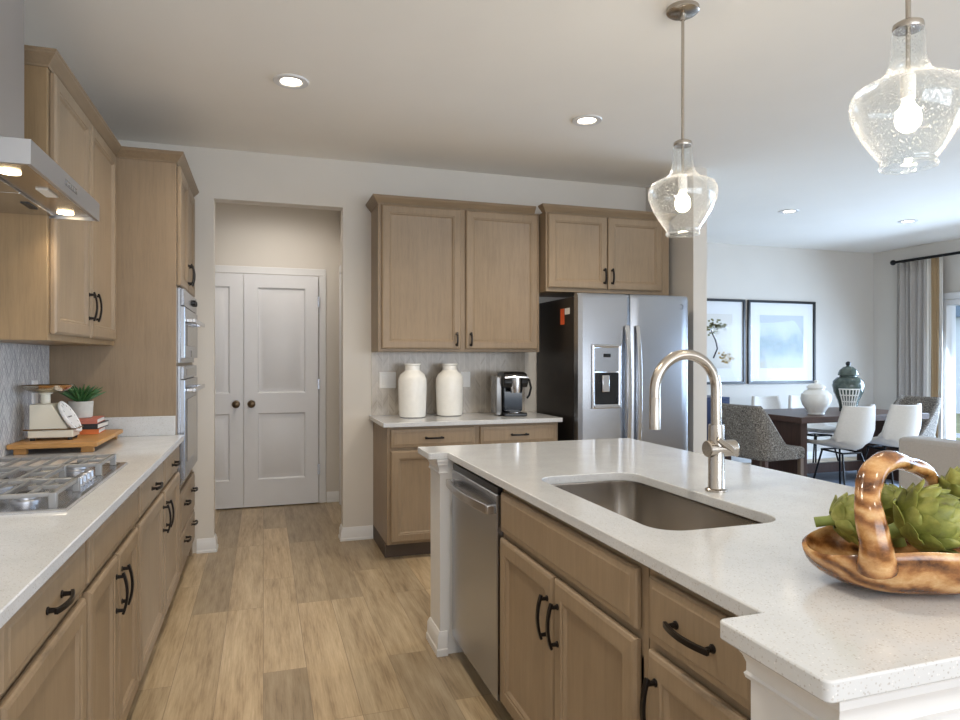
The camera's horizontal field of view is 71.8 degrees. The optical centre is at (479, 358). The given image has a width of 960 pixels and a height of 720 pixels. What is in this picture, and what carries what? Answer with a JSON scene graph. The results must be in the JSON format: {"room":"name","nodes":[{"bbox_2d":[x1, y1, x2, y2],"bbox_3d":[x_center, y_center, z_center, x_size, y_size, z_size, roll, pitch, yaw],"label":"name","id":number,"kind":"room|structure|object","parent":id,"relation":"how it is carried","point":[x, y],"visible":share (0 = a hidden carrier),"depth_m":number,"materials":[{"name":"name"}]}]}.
{"room":"kitchen","nodes":[
{"label":"kitchen","id":0,"kind":"room"},
{"bbox_2d":[215,202,339,508],"bbox_3d":[-2.165,-0.058,5.994,1.755,2.790,0.120,0,0,-18],"label":"wall","id":1,"kind":"structure","parent":0,"point":[245,234],"depth_m":6.09,"materials":[{"name":"paint"}]},
{"bbox_2d":[215,273,243,508],"bbox_3d":[-2.405,0.286,5.786,0.644,2.078,0.110,0,0,-18],"label":"door","id":2,"kind":"structure","parent":1,"relation":"in","point":[229,287],"depth_m":5.87,"materials":[{"name":"white paint"}]},
{"bbox_2d":[215,265,325,502],"bbox_3d":[-2.113,0.256,5.939,1.434,2.162,0.018,0,0,-18],"label":"trim","id":3,"kind":"structure","parent":1,"relation":"attached to","point":[321,273],"depth_m":6.14,"materials":[{"name":"white paint"}]},
{"bbox_2d":[244,274,318,506],"bbox_3d":[-1.784,0.286,5.989,0.654,2.078,0.110,0,0,-18],"label":"door","id":4,"kind":"structure","parent":1,"relation":"in","point":[281,381],"depth_m":6.01,"materials":[{"name":"white paint"}]},
{"bbox_2d":[327,491,338,502],"bbox_3d":[-1.366,1.289,6.180,0.120,0.096,0.022,0,0,-18],"label":"baseboard","id":5,"kind":"structure","parent":1,"relation":"attached to","point":[333,496],"depth_m":6.18,"materials":[{"name":"white paint"}]},
{"bbox_2d":[340,211,340,264],"bbox_3d":[-1.080,-0.058,5.691,0.120,2.790,1.370,0,0,-18],"label":"wall","id":6,"kind":"structure","parent":0,"point":[340,211],"depth_m":6.15,"materials":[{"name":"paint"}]},
{"bbox_2d":[339,265,340,504],"bbox_3d":[-1.141,0.247,5.655,0.018,2.180,0.960,0,0,-18],"label":"trim","id":7,"kind":"structure","parent":6,"relation":"attached to","point":[340,265],"depth_m":6.07,"materials":[{"name":"white paint"}]},
{"bbox_2d":[340,274,340,503],"bbox_3d":[-1.138,0.277,5.656,0.012,2.100,0.820,0,0,-18],"label":"door","id":8,"kind":"structure","parent":6,"relation":"in","point":[340,274],"depth_m":6.04,"materials":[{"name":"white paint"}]},
{"bbox_2d":[118,140,645,552],"bbox_3d":[-0.589,-0.058,5.067,4.175,2.790,0.120,0,0,-18],"label":"wall","id":9,"kind":"structure","parent":0,"point":[220,175],"depth_m":4.88,"materials":[{"name":"paint"}]},
{"bbox_2d":[196,533,217,553],"bbox_3d":[-1.900,1.289,4.628,0.131,0.096,0.142,0,0,-18],"label":"baseboard","id":10,"kind":"structure","parent":9,"relation":"attached to","point":[204,545],"depth_m":4.57,"materials":[{"name":"white paint"}]},
{"bbox_2d":[338,524,372,541],"bbox_3d":[-0.927,1.289,4.946,0.240,0.096,0.142,0,0,-18],"label":"baseboard","id":11,"kind":"structure","parent":9,"relation":"attached to","point":[358,532],"depth_m":4.89,"materials":[{"name":"white paint"}]},
{"bbox_2d":[371,352,524,414],"bbox_3d":[-0.225,0.182,5.117,1.225,0.480,0.010,0,0,-18],"label":"tile backsplash","id":12,"kind":"structure","parent":9,"relation":"attached to","point":[481,366],"depth_m":5.08,"materials":[{"name":"white tile"}]},
{"bbox_2d":[379,372,395,387],"bbox_3d":[-0.690,0.162,4.955,0.125,0.120,0.008,0,0,-18],"label":"wall outlet","id":13,"kind":"object","parent":12,"relation":"attached to","point":[386,379],"visible":1,"depth_m":4.95,"materials":[{"name":"plastic"}]},
{"bbox_2d":[461,372,469,386],"bbox_3d":[-0.112,0.162,5.145,0.078,0.120,0.008,0,0,-18],"label":"wall outlet","id":14,"kind":"object","parent":12,"relation":"attached to","point":[466,375],"visible":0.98,"depth_m":5.14,"materials":[{"name":"plastic"}]},
{"bbox_2d":[366,194,538,351],"bbox_3d":[-0.191,-0.594,4.940,1.264,1.091,0.363,0,0,-18],"label":"upper cabinet","id":15,"kind":"object","parent":9,"relation":"attached to","point":[447,275],"visible":1,"depth_m":4.79,"materials":[{"name":"brown wood"}]},
{"bbox_2d":[538,203,676,297],"bbox_3d":[0.936,-0.819,5.252,1.144,0.641,0.470,0,0,-18],"label":"upper cabinet","id":16,"kind":"object","parent":9,"relation":"attached to","point":[583,249],"visible":0.98,"depth_m":5.04,"materials":[{"name":"brown wood"}]},
{"bbox_2d":[126,456,856,719],"bbox_3d":[2.632,1.387,3.005,9.470,0.100,10.280,0,0,-18],"label":"floor","id":17,"kind":"structure","parent":0,"point":[288,619],"depth_m":3.19,"materials":[{"name":"brown wood"}]},
{"bbox_2d":[0,542,85,719],"bbox_3d":[-1.221,0.895,1.367,0.669,0.883,0.614,0,0,-18],"label":"base cabinet","id":18,"kind":"object","parent":17,"relation":"on","point":[43,644],"visible":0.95,"depth_m":1.44,"materials":[{"name":"brown wood"}]},
{"bbox_2d":[79,488,138,719],"bbox_3d":[-1.435,0.895,2.022,0.669,0.883,0.756,0,0,-18],"label":"base cabinet","id":19,"kind":"object","parent":17,"relation":"on","point":[110,592],"visible":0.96,"depth_m":2.06,"materials":[{"name":"brown wood"}]},
{"bbox_2d":[49,146,198,574],"bbox_3d":[-2.084,0.099,4.010,0.669,2.476,0.958,0,0,-18],"label":"tall cabinet","id":20,"kind":"object","parent":17,"relation":"on","point":[156,189],"visible":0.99,"depth_m":3.63,"materials":[{"name":"brown wood"}]},
{"bbox_2d":[177,365,204,485],"bbox_3d":[-1.775,0.380,4.099,0.090,0.675,0.760,0,0,-18],"label":"wall oven","id":21,"kind":"object","parent":20,"relation":"attached to","point":[187,386],"visible":0.98,"depth_m":3.84,"materials":[{"name":"metal"}]},
{"bbox_2d":[177,288,204,362],"bbox_3d":[-1.775,-0.185,4.099,0.090,0.425,0.760,0,0,-18],"label":"microwave","id":22,"kind":"object","parent":20,"relation":"in","point":[187,322],"visible":1,"depth_m":3.82,"materials":[{"name":"metal"}]},
{"bbox_2d":[133,446,180,681],"bbox_3d":[-1.750,0.895,2.986,0.669,0.883,1.264,0,0,-18],"label":"base cabinet","id":23,"kind":"object","parent":17,"relation":"on","point":[158,522],"visible":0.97,"depth_m":2.92,"materials":[{"name":"brown wood"}]},
{"bbox_2d":[0,435,183,628],"bbox_3d":[-1.379,0.438,1.821,0.657,0.030,3.718,0,0,-18],"label":"countertop","id":24,"kind":"structure","parent":23,"relation":"on","point":[33,547],"depth_m":1.72,"materials":[{"name":"white stone"}]},
{"bbox_2d":[0,454,127,515],"bbox_3d":[-1.520,0.399,2.165,0.515,0.048,0.870,0,0,-18],"label":"gas cooktop","id":25,"kind":"object","parent":24,"relation":"in","point":[44,487],"visible":1,"depth_m":2.11,"materials":[{"name":"metal"}]},
{"bbox_2d":[6,429,122,454],"bbox_3d":[-1.977,0.399,3.204,0.350,0.047,0.580,0,0,-18],"label":"serving board","id":26,"kind":"object","parent":24,"relation":"on","point":[88,442],"visible":0.86,"depth_m":2.98,"materials":[{"name":"brown wood"}]},
{"bbox_2d":[19,384,83,440],"bbox_3d":[-1.994,0.249,3.083,0.248,0.252,0.198,0,0,-18],"label":"kitchen scale","id":27,"kind":"object","parent":26,"relation":"on","point":[47,419],"visible":1,"depth_m":3.04,"materials":[{"name":"beige metal"}]},
{"bbox_2d":[78,427,105,434],"bbox_3d":[-1.986,0.363,3.360,0.132,0.024,0.200,0,0,-20],"label":"book","id":28,"kind":"object","parent":26,"relation":"on","point":[100,430],"visible":0.46,"depth_m":3.28,"materials":[{"name":"paper"}]},
{"bbox_2d":[81,420,108,429],"bbox_3d":[-1.983,0.338,3.365,0.132,0.026,0.200,0,0,-15],"label":"book","id":29,"kind":"object","parent":28,"relation":"on","point":[104,423],"visible":0.56,"depth_m":3.28,"materials":[{"name":"paper"}]},
{"bbox_2d":[78,416,103,423],"bbox_3d":[-1.992,0.312,3.360,0.132,0.024,0.200,0,0,-20],"label":"book","id":30,"kind":"object","parent":29,"relation":"on","point":[95,419],"visible":0.45,"depth_m":3.29,"materials":[{"name":"paper"}]},
{"bbox_2d":[59,384,104,417],"bbox_3d":[-2.019,0.213,3.344,0.204,0.173,0.199,0,0,10],"label":"potted succulent","id":31,"kind":"object","parent":30,"relation":"on","point":[82,404],"visible":0.91,"depth_m":3.32,"materials":[{"name":"plant"}]},
{"bbox_2d":[68,400,93,417],"bbox_3d":[-2.014,0.258,3.350,0.110,0.084,0.110,0,0,-18],"label":"pot","id":32,"kind":"object","parent":31,"relation":"attached to","point":[82,408],"depth_m":3.31,"materials":[{"name":"ceramic"}]},
{"bbox_2d":[104,416,175,436],"bbox_3d":[-1.969,0.370,3.573,0.601,0.106,0.020,0,0,-18],"label":"side splash","id":33,"kind":"object","parent":24,"relation":"on","point":[143,425],"visible":0.51,"depth_m":3.61,"materials":[{"name":"white stone"}]},
{"bbox_2d":[426,459,462,656],"bbox_3d":[0.174,0.895,3.199,0.839,0.884,0.214,0,0,-18],"label":"island post","id":34,"kind":"object","parent":17,"relation":"on","point":[439,636],"visible":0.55,"depth_m":3.00,"materials":[{"name":"white paint"}]},
{"bbox_2d":[373,422,557,557],"bbox_3d":[-0.109,0.895,4.820,1.233,0.883,0.638,0,0,-18],"label":"base cabinet","id":35,"kind":"object","parent":17,"relation":"on","point":[401,475],"visible":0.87,"depth_m":4.45,"materials":[{"name":"brown wood"}]},
{"bbox_2d":[369,411,562,427],"bbox_3d":[-0.118,0.438,4.827,1.283,0.030,0.627,0,0,-18],"label":"countertop","id":36,"kind":"structure","parent":35,"relation":"on","point":[480,418],"depth_m":4.62,"materials":[{"name":"white stone"}]},
{"bbox_2d":[398,364,426,417],"bbox_3d":[-0.486,0.230,4.775,0.206,0.384,0.206,0,0,-18],"label":"ceramic jar","id":37,"kind":"object","parent":36,"relation":"on","point":[412,383],"visible":1,"depth_m":4.69,"materials":[{"name":"white ceramic"}]},
{"bbox_2d":[436,363,462,415],"bbox_3d":[-0.226,0.230,4.918,0.206,0.384,0.206,0,0,-18],"label":"ceramic jar","id":38,"kind":"object","parent":36,"relation":"on","point":[449,382],"visible":1,"depth_m":4.84,"materials":[{"name":"white ceramic"}]},
{"bbox_2d":[491,371,531,416],"bbox_3d":[0.241,0.261,4.929,0.271,0.324,0.258,0,0,-12],"label":"coffee maker","id":39,"kind":"object","parent":36,"relation":"on","point":[507,386],"visible":1,"depth_m":4.88,"materials":[{"name":"black plastic"}]},
{"bbox_2d":[446,463,513,719],"bbox_3d":[0.220,0.900,2.746,0.637,0.874,0.596,0,0,-18],"label":"dishwasher","id":40,"kind":"object","parent":17,"relation":"on","point":[477,533],"visible":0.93,"depth_m":2.58,"materials":[{"name":"silver metal"}]},
{"bbox_2d":[500,489,649,719],"bbox_3d":[0.479,0.895,2.014,0.638,0.883,0.944,0,0,-18],"label":"base cabinet","id":41,"kind":"object","parent":17,"relation":"on","point":[575,640],"visible":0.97,"depth_m":1.86,"materials":[{"name":"brown wood"}]},
{"bbox_2d":[418,438,959,702],"bbox_3d":[0.622,0.438,2.199,1.148,0.030,2.430,0,0,-18],"label":"countertop","id":42,"kind":"structure","parent":41,"relation":"on","point":[836,640],"depth_m":1.38,"materials":[{"name":"white stone"}]},
{"bbox_2d":[551,480,761,530],"bbox_3d":[0.500,0.554,2.046,0.406,0.202,0.814,0,0,-18],"label":"sink","id":43,"kind":"object","parent":42,"relation":"in","point":[646,505],"visible":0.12,"depth_m":2.33,"materials":[{"name":"metal"}]},
{"bbox_2d":[649,349,739,492],"bbox_3d":[0.675,0.197,2.087,0.319,0.451,0.074,0,0,-18],"label":"faucet","id":44,"kind":"object","parent":42,"relation":"on","point":[716,448],"visible":1,"depth_m":2.09,"materials":[{"name":"silver metal"}]},
{"bbox_2d":[802,450,959,594],"bbox_3d":[0.805,0.296,1.232,0.362,0.253,0.253,0,0,-14],"label":"wooden basket","id":45,"kind":"object","parent":42,"relation":"on","point":[875,564],"visible":0.81,"depth_m":1.15,"materials":[{"name":"brown wood"}]},
{"bbox_2d":[814,492,858,544],"bbox_3d":[0.715,0.308,1.284,0.096,0.100,0.105,0,0,-35],"label":"artichoke","id":46,"kind":"object","parent":45,"relation":"in","point":[841,511],"visible":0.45,"depth_m":1.26,"materials":[{"name":"green food"}]},
{"bbox_2d":[802,526,959,594],"bbox_3d":[0.794,0.355,1.237,0.355,0.135,0.236,0,0,8],"label":"bowl","id":47,"kind":"object","parent":45,"relation":"attached to","point":[915,571],"depth_m":1.14,"materials":[{"name":"brown wood"}]},
{"bbox_2d":[881,483,906,547],"bbox_3d":[0.826,0.314,1.330,0.114,0.125,0.120,0,0,-27],"label":"artichoke","id":48,"kind":"object","parent":45,"relation":"in","point":[890,492],"visible":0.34,"depth_m":1.30,"materials":[{"name":"green food"}]},
{"bbox_2d":[888,479,959,552],"bbox_3d":[0.805,0.292,1.191,0.142,0.152,0.134,0,0,-2],"label":"artichoke","id":49,"kind":"object","parent":45,"relation":"in","point":[928,517],"visible":0.94,"depth_m":1.16,"materials":[{"name":"green food"}]},
{"bbox_2d":[938,466,959,497],"bbox_3d":[0.964,0.281,1.301,0.138,0.149,0.139,0,0,10],"label":"artichoke","id":50,"kind":"object","parent":45,"relation":"in","point":[951,481],"visible":0.43,"depth_m":1.29,"materials":[{"name":"green food"}]},
{"bbox_2d":[537,293,687,450],"bbox_3d":[1.010,0.439,5.071,0.902,1.797,0.817,0,0,-18],"label":"refrigerator","id":51,"kind":"object","parent":17,"relation":"on","point":[598,356],"visible":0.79,"depth_m":4.74,"materials":[{"name":"silver metal"}]},
{"bbox_2d":[640,569,750,719],"bbox_3d":[0.687,0.895,1.380,0.638,0.883,0.383,0,0,-18],"label":"base cabinet","id":52,"kind":"object","parent":17,"relation":"on","point":[695,674],"visible":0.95,"depth_m":1.31,"materials":[{"name":"brown wood"}]},
{"bbox_2d":[707,395,729,458],"bbox_3d":[2.376,0.897,7.899,1.100,0.880,0.458,0,0,-18],"label":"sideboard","id":53,"kind":"object","parent":17,"relation":"on","point":[724,399],"visible":0.09,"depth_m":7.76,"materials":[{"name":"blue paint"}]},
{"bbox_2d":[739,650,959,719],"bbox_3d":[0.851,0.895,1.125,0.839,0.884,0.211,0,0,-18],"label":"island end panel","id":54,"kind":"object","parent":17,"relation":"on","point":[773,696],"visible":0.47,"depth_m":0.96,"materials":[{"name":"white paint"}]},
{"bbox_2d":[807,470,898,486],"bbox_3d":[3.832,1.332,7.111,3.700,0.010,1.900,0,0,-18],"label":"area rug","id":55,"kind":"object","parent":17,"relation":"on","point":[850,476],"visible":0.18,"depth_m":7.39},
{"bbox_2d":[722,403,804,475],"bbox_3d":[2.731,0.884,6.481,0.645,0.885,0.575,0,0,-25],"label":"chair","id":56,"kind":"object","parent":55,"relation":"on","point":[758,438],"visible":0.79,"depth_m":6.25,"materials":[{"name":"grey fabric"}]},
{"bbox_2d":[751,395,808,433],"bbox_3d":[3.467,0.886,7.745,0.490,0.879,0.547,0,0,-18],"label":"dining chair","id":57,"kind":"object","parent":55,"relation":"on","point":[766,402],"visible":0.19,"depth_m":7.96,"materials":[{"name":"white plastic"}]},
{"bbox_2d":[788,395,838,462],"bbox_3d":[3.993,0.886,7.938,0.490,0.879,0.547,0,0,-18],"label":"dining chair","id":58,"kind":"object","parent":55,"relation":"on","point":[793,401],"visible":0.5,"depth_m":8.02,"materials":[{"name":"white plastic"}]},
{"bbox_2d":[751,407,928,480],"bbox_3d":[3.774,0.952,7.192,1.680,0.750,0.990,0,0,-18],"label":"dining table","id":59,"kind":"object","parent":55,"relation":"on","point":[791,423],"visible":0.33,"depth_m":6.82,"materials":[{"name":"brown wood"}]},
{"bbox_2d":[800,380,831,414],"bbox_3d":[3.461,0.400,6.832,0.296,0.353,0.296,0,0,-18],"label":"lidded jar","id":60,"kind":"object","parent":59,"relation":"on","point":[816,400],"visible":1,"depth_m":6.74,"materials":[{"name":"white ceramic"}]},
{"bbox_2d":[832,361,864,410],"bbox_3d":[4.007,0.304,7.219,0.316,0.544,0.318,0,0,-18],"label":"ginger jar","id":61,"kind":"object","parent":59,"relation":"on","point":[848,388],"visible":0.82,"depth_m":7.13,"materials":[{"name":"green ceramic"}]},
{"bbox_2d":[807,405,875,484],"bbox_3d":[3.571,0.886,6.524,0.490,0.879,0.547,0,0,-18],"label":"dining chair","id":62,"kind":"object","parent":55,"relation":"on","point":[855,427],"visible":0.98,"depth_m":6.31,"materials":[{"name":"white plastic"}]},
{"bbox_2d":[862,403,921,483],"bbox_3d":[4.142,0.886,6.710,0.490,0.879,0.547,0,0,-18],"label":"dining chair","id":63,"kind":"object","parent":55,"relation":"on","point":[901,420],"visible":0.74,"depth_m":6.49,"materials":[{"name":"white plastic"}]},
{"bbox_2d":[893,395,942,437],"bbox_3d":[4.872,0.884,7.639,0.645,0.885,0.575,0,0,-18],"label":"chair","id":64,"kind":"object","parent":55,"relation":"on","point":[931,405],"visible":0.23,"depth_m":7.56,"materials":[{"name":"grey fabric"}]},
{"bbox_2d":[899,436,959,488],"bbox_3d":[3.757,0.947,3.878,0.950,0.780,2.120,0,0,-18],"label":"sofa","id":65,"kind":"object","parent":17,"relation":"on","point":[941,454],"visible":0.3,"depth_m":4.51,"materials":[{"name":"fabric"}]},
{"bbox_2d":[24,0,959,252],"bbox_3d":[2.632,-1.503,3.005,9.470,0.100,10.280,0,0,-18],"label":"ceiling","id":66,"kind":"structure","parent":0,"point":[498,87],"depth_m":3.61,"materials":[{"name":"paint"}]},
{"bbox_2d":[273,73,308,88],"bbox_3d":[-0.990,-1.449,3.475,0.184,0.008,0.184,0,0,-18],"label":"recessed light","id":67,"kind":"object","parent":66,"relation":"in","point":[289,81],"visible":1,"depth_m":3.47,"materials":[{"name":"white paint"}]},
{"bbox_2d":[572,114,601,125],"bbox_3d":[0.652,-1.449,4.044,0.184,0.008,0.184,0,0,-18],"label":"recessed light","id":68,"kind":"object","parent":66,"relation":"in","point":[582,120],"visible":1,"depth_m":4.04,"materials":[{"name":"white paint"}]},
{"bbox_2d":[648,0,718,236],"bbox_3d":[0.842,-0.982,2.754,0.280,0.942,0.280,0,0,-18],"label":"pendant light","id":69,"kind":"object","parent":66,"relation":"hanging from","point":[682,10],"visible":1,"depth_m":2.74,"materials":[{"name":"clear glass"}]},
{"bbox_2d":[678,174,686,191],"bbox_3d":[0.842,-0.728,2.754,0.036,0.070,0.036,0,0,-18],"label":"socket","id":70,"kind":"object","parent":69,"relation":"attached to","point":[682,183],"depth_m":2.74,"materials":[{"name":"plastic"}]},
{"bbox_2d":[779,209,798,213],"bbox_3d":[3.046,-1.449,6.541,0.184,0.008,0.184,0,0,-18],"label":"recessed light","id":71,"kind":"object","parent":66,"relation":"in","point":[787,211],"visible":1,"depth_m":6.54,"materials":[{"name":"white paint"}]},
{"bbox_2d":[849,0,959,174],"bbox_3d":[1.149,-0.982,1.781,0.280,0.942,0.280,0,0,-18],"label":"pendant light","id":72,"kind":"object","parent":66,"relation":"hanging from","point":[908,117],"visible":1,"depth_m":1.77,"materials":[{"name":"clear glass"}]},
{"bbox_2d":[900,72,915,100],"bbox_3d":[1.149,-0.728,1.781,0.036,0.070,0.036,0,0,-18],"label":"socket","id":73,"kind":"object","parent":72,"relation":"attached to","point":[907,84],"depth_m":1.77,"materials":[{"name":"plastic"}]},
{"bbox_2d":[898,219,917,222],"bbox_3d":[4.526,-1.449,7.016,0.184,0.008,0.184,0,0,-18],"label":"recessed light","id":74,"kind":"object","parent":66,"relation":"in","point":[908,220],"visible":1,"depth_m":7.00,"materials":[{"name":"white paint"}]},
{"bbox_2d":[646,167,706,453],"bbox_3d":[1.249,-0.058,6.356,0.120,2.790,2.750,0,0,-18],"label":"wall partition","id":75,"kind":"structure","parent":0,"point":[687,252],"depth_m":5.07,"materials":[{"name":"paint"}]},
{"bbox_2d":[707,243,873,451],"bbox_3d":[3.142,-0.058,8.484,4.800,2.790,0.120,0,0,-18],"label":"wall","id":76,"kind":"structure","parent":0,"point":[840,283],"depth_m":8.87,"materials":[{"name":"paint"}]},
{"bbox_2d":[707,298,745,384],"bbox_3d":[2.875,-0.212,8.317,1.078,1.078,0.030,0,0,-18],"label":"framed picture","id":77,"kind":"object","parent":76,"relation":"attached to","point":[726,318],"visible":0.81,"depth_m":8.40,"materials":[{"name":"black paper"}]},
{"bbox_2d":[707,314,731,367],"bbox_3d":[2.874,-0.217,8.319,0.698,0.688,0.001,0,0,-18],"label":"print","id":78,"kind":"object","parent":77,"relation":"attached to","point":[719,326],"depth_m":8.37},
{"bbox_2d":[747,300,815,383],"bbox_3d":[3.945,-0.212,8.666,1.083,1.078,0.030,0,0,-18],"label":"framed picture","id":79,"kind":"object","parent":76,"relation":"attached to","point":[781,335],"visible":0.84,"depth_m":8.67,"materials":[{"name":"black paper"}]},
{"bbox_2d":[760,315,802,367],"bbox_3d":[3.945,-0.217,8.669,0.703,0.688,0.001,0,0,-18],"label":"print","id":80,"kind":"object","parent":79,"relation":"attached to","point":[781,336],"depth_m":8.67},
{"bbox_2d":[731,450,856,462],"bbox_3d":[3.164,1.289,8.417,4.800,0.096,0.022,0,0,-18],"label":"baseboard","id":81,"kind":"structure","parent":76,"relation":"attached to","point":[825,454],"depth_m":8.87,"materials":[{"name":"white paint"}]},
{"bbox_2d":[874,239,959,409],"bbox_3d":[7.037,-0.058,4.480,0.120,2.790,10.150,0,0,-18],"label":"wall","id":82,"kind":"structure","parent":0,"point":[885,274],"depth_m":8.95,"materials":[{"name":"paint"}]},
{"bbox_2d":[890,251,959,264],"bbox_3d":[5.975,-1.263,7.285,0.155,0.072,3.194,0,0,-18],"label":"curtain rod","id":83,"kind":"object","parent":82,"relation":"attached to","point":[892,262],"visible":0.99,"depth_m":8.34,"materials":[{"name":"black metal"}]},
{"bbox_2d":[896,257,942,437],"bbox_3d":[5.566,0.037,8.411,0.088,2.560,0.650,0,0,-18],"label":"curtain","id":84,"kind":"object","parent":83,"relation":"hanging from","point":[917,352],"visible":0.65,"depth_m":8.39,"materials":[{"name":"grey fabric"}]},
{"bbox_2d":[938,292,959,439],"bbox_3d":[6.143,0.267,7.155,0.180,2.140,2.470,0,0,-18],"label":"window","id":85,"kind":"structure","parent":82,"relation":"in","point":[950,300],"depth_m":8.19,"materials":[{"name":"glass"}]},
{"bbox_3d":[-1.611,-0.058,1.278,0.120,2.790,9.430,0,0,-18],"label":"wall","id":86,"kind":"structure","parent":0,"visible":0},
{"bbox_2d":[0,343,48,457],"bbox_3d":[-1.684,0.179,1.712,0.010,0.488,3.700,0,0,-18],"label":"tile backsplash","id":87,"kind":"structure","parent":86,"relation":"attached to","point":[20,364],"depth_m":3.02,"materials":[{"name":"white tile"}]},
{"bbox_2d":[32,380,37,403],"bbox_3d":[-2.175,0.167,3.245,0.008,0.120,0.078,0,0,-18],"label":"wall outlet","id":88,"kind":"object","parent":87,"relation":"attached to","point":[34,395],"visible":0.48,"depth_m":3.23,"materials":[{"name":"plastic"}]},
{"bbox_2d":[0,0,99,221],"bbox_3d":[-1.566,-0.987,2.106,0.476,0.920,0.795,0,0,-18],"label":"range hood","id":89,"kind":"object","parent":86,"relation":"attached to","point":[31,182],"visible":0.99,"depth_m":2.14,"materials":[{"name":"metal"}]},
{"bbox_2d":[0,169,20,175],"bbox_3d":[-1.356,-0.536,1.914,0.054,0.005,0.054,0,0,-18],"label":"lamp","id":90,"kind":"object","parent":89,"relation":"on","point":[13,172],"depth_m":1.91,"materials":[{"name":"beige"}]},
{"bbox_2d":[35,188,57,197],"bbox_3d":[-1.406,-0.537,2.155,0.035,0.004,0.110,0,0,-18],"label":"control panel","id":91,"kind":"object","parent":89,"relation":"on","point":[44,192],"depth_m":2.14,"materials":[{"name":"plastic"}]},
{"bbox_2d":[57,211,73,214],"bbox_3d":[-1.531,-0.536,2.451,0.054,0.005,0.054,0,0,-18],"label":"lamp","id":92,"kind":"object","parent":89,"relation":"on","point":[58,212],"depth_m":2.44,"materials":[{"name":"beige"}]},
{"bbox_2d":[0,45,121,345],"bbox_3d":[-1.903,-0.604,2.967,0.363,1.071,1.216,0,0,-18],"label":"upper cabinet","id":93,"kind":"object","parent":86,"relation":"attached to","point":[58,276],"visible":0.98,"depth_m":2.62,"materials":[{"name":"brown wood"}]},
{"bbox_3d":[7.424,1.477,7.789,2.650,0.120,8.200,0,0,-18],"label":"floor","id":94,"kind":"structure","parent":0,"visible":0},
{"bbox_2d":[956,384,959,437],"bbox_3d":[8.214,0.912,8.994,0.090,1.050,6.030,0,0,-18],"label":"deck railing","id":95,"kind":"object","parent":94,"relation":"on","point":[957,385],"visible":0.02,"depth_m":10.62,"materials":[{"name":"white"}]},
{"label":"outside","id":96,"kind":"structure","parent":0,"visible":0},
{"bbox_2d":[956,413,959,439],"bbox_3d":[30.840,1.887,15.329,51.850,0.100,70.000,0,0,-18],"label":"lawn","id":97,"kind":"structure","parent":96,"point":[957,414],"depth_m":18.44,"materials":[{"name":"green plant"}]},
{"bbox_2d":[956,305,959,413],"bbox_3d":[19.688,-1.063,23.470,8.800,5.800,8.800,0,0,-18],"label":"house","id":98,"kind":"structure","parent":97,"relation":"on","point":[958,306],"depth_m":22.09,"materials":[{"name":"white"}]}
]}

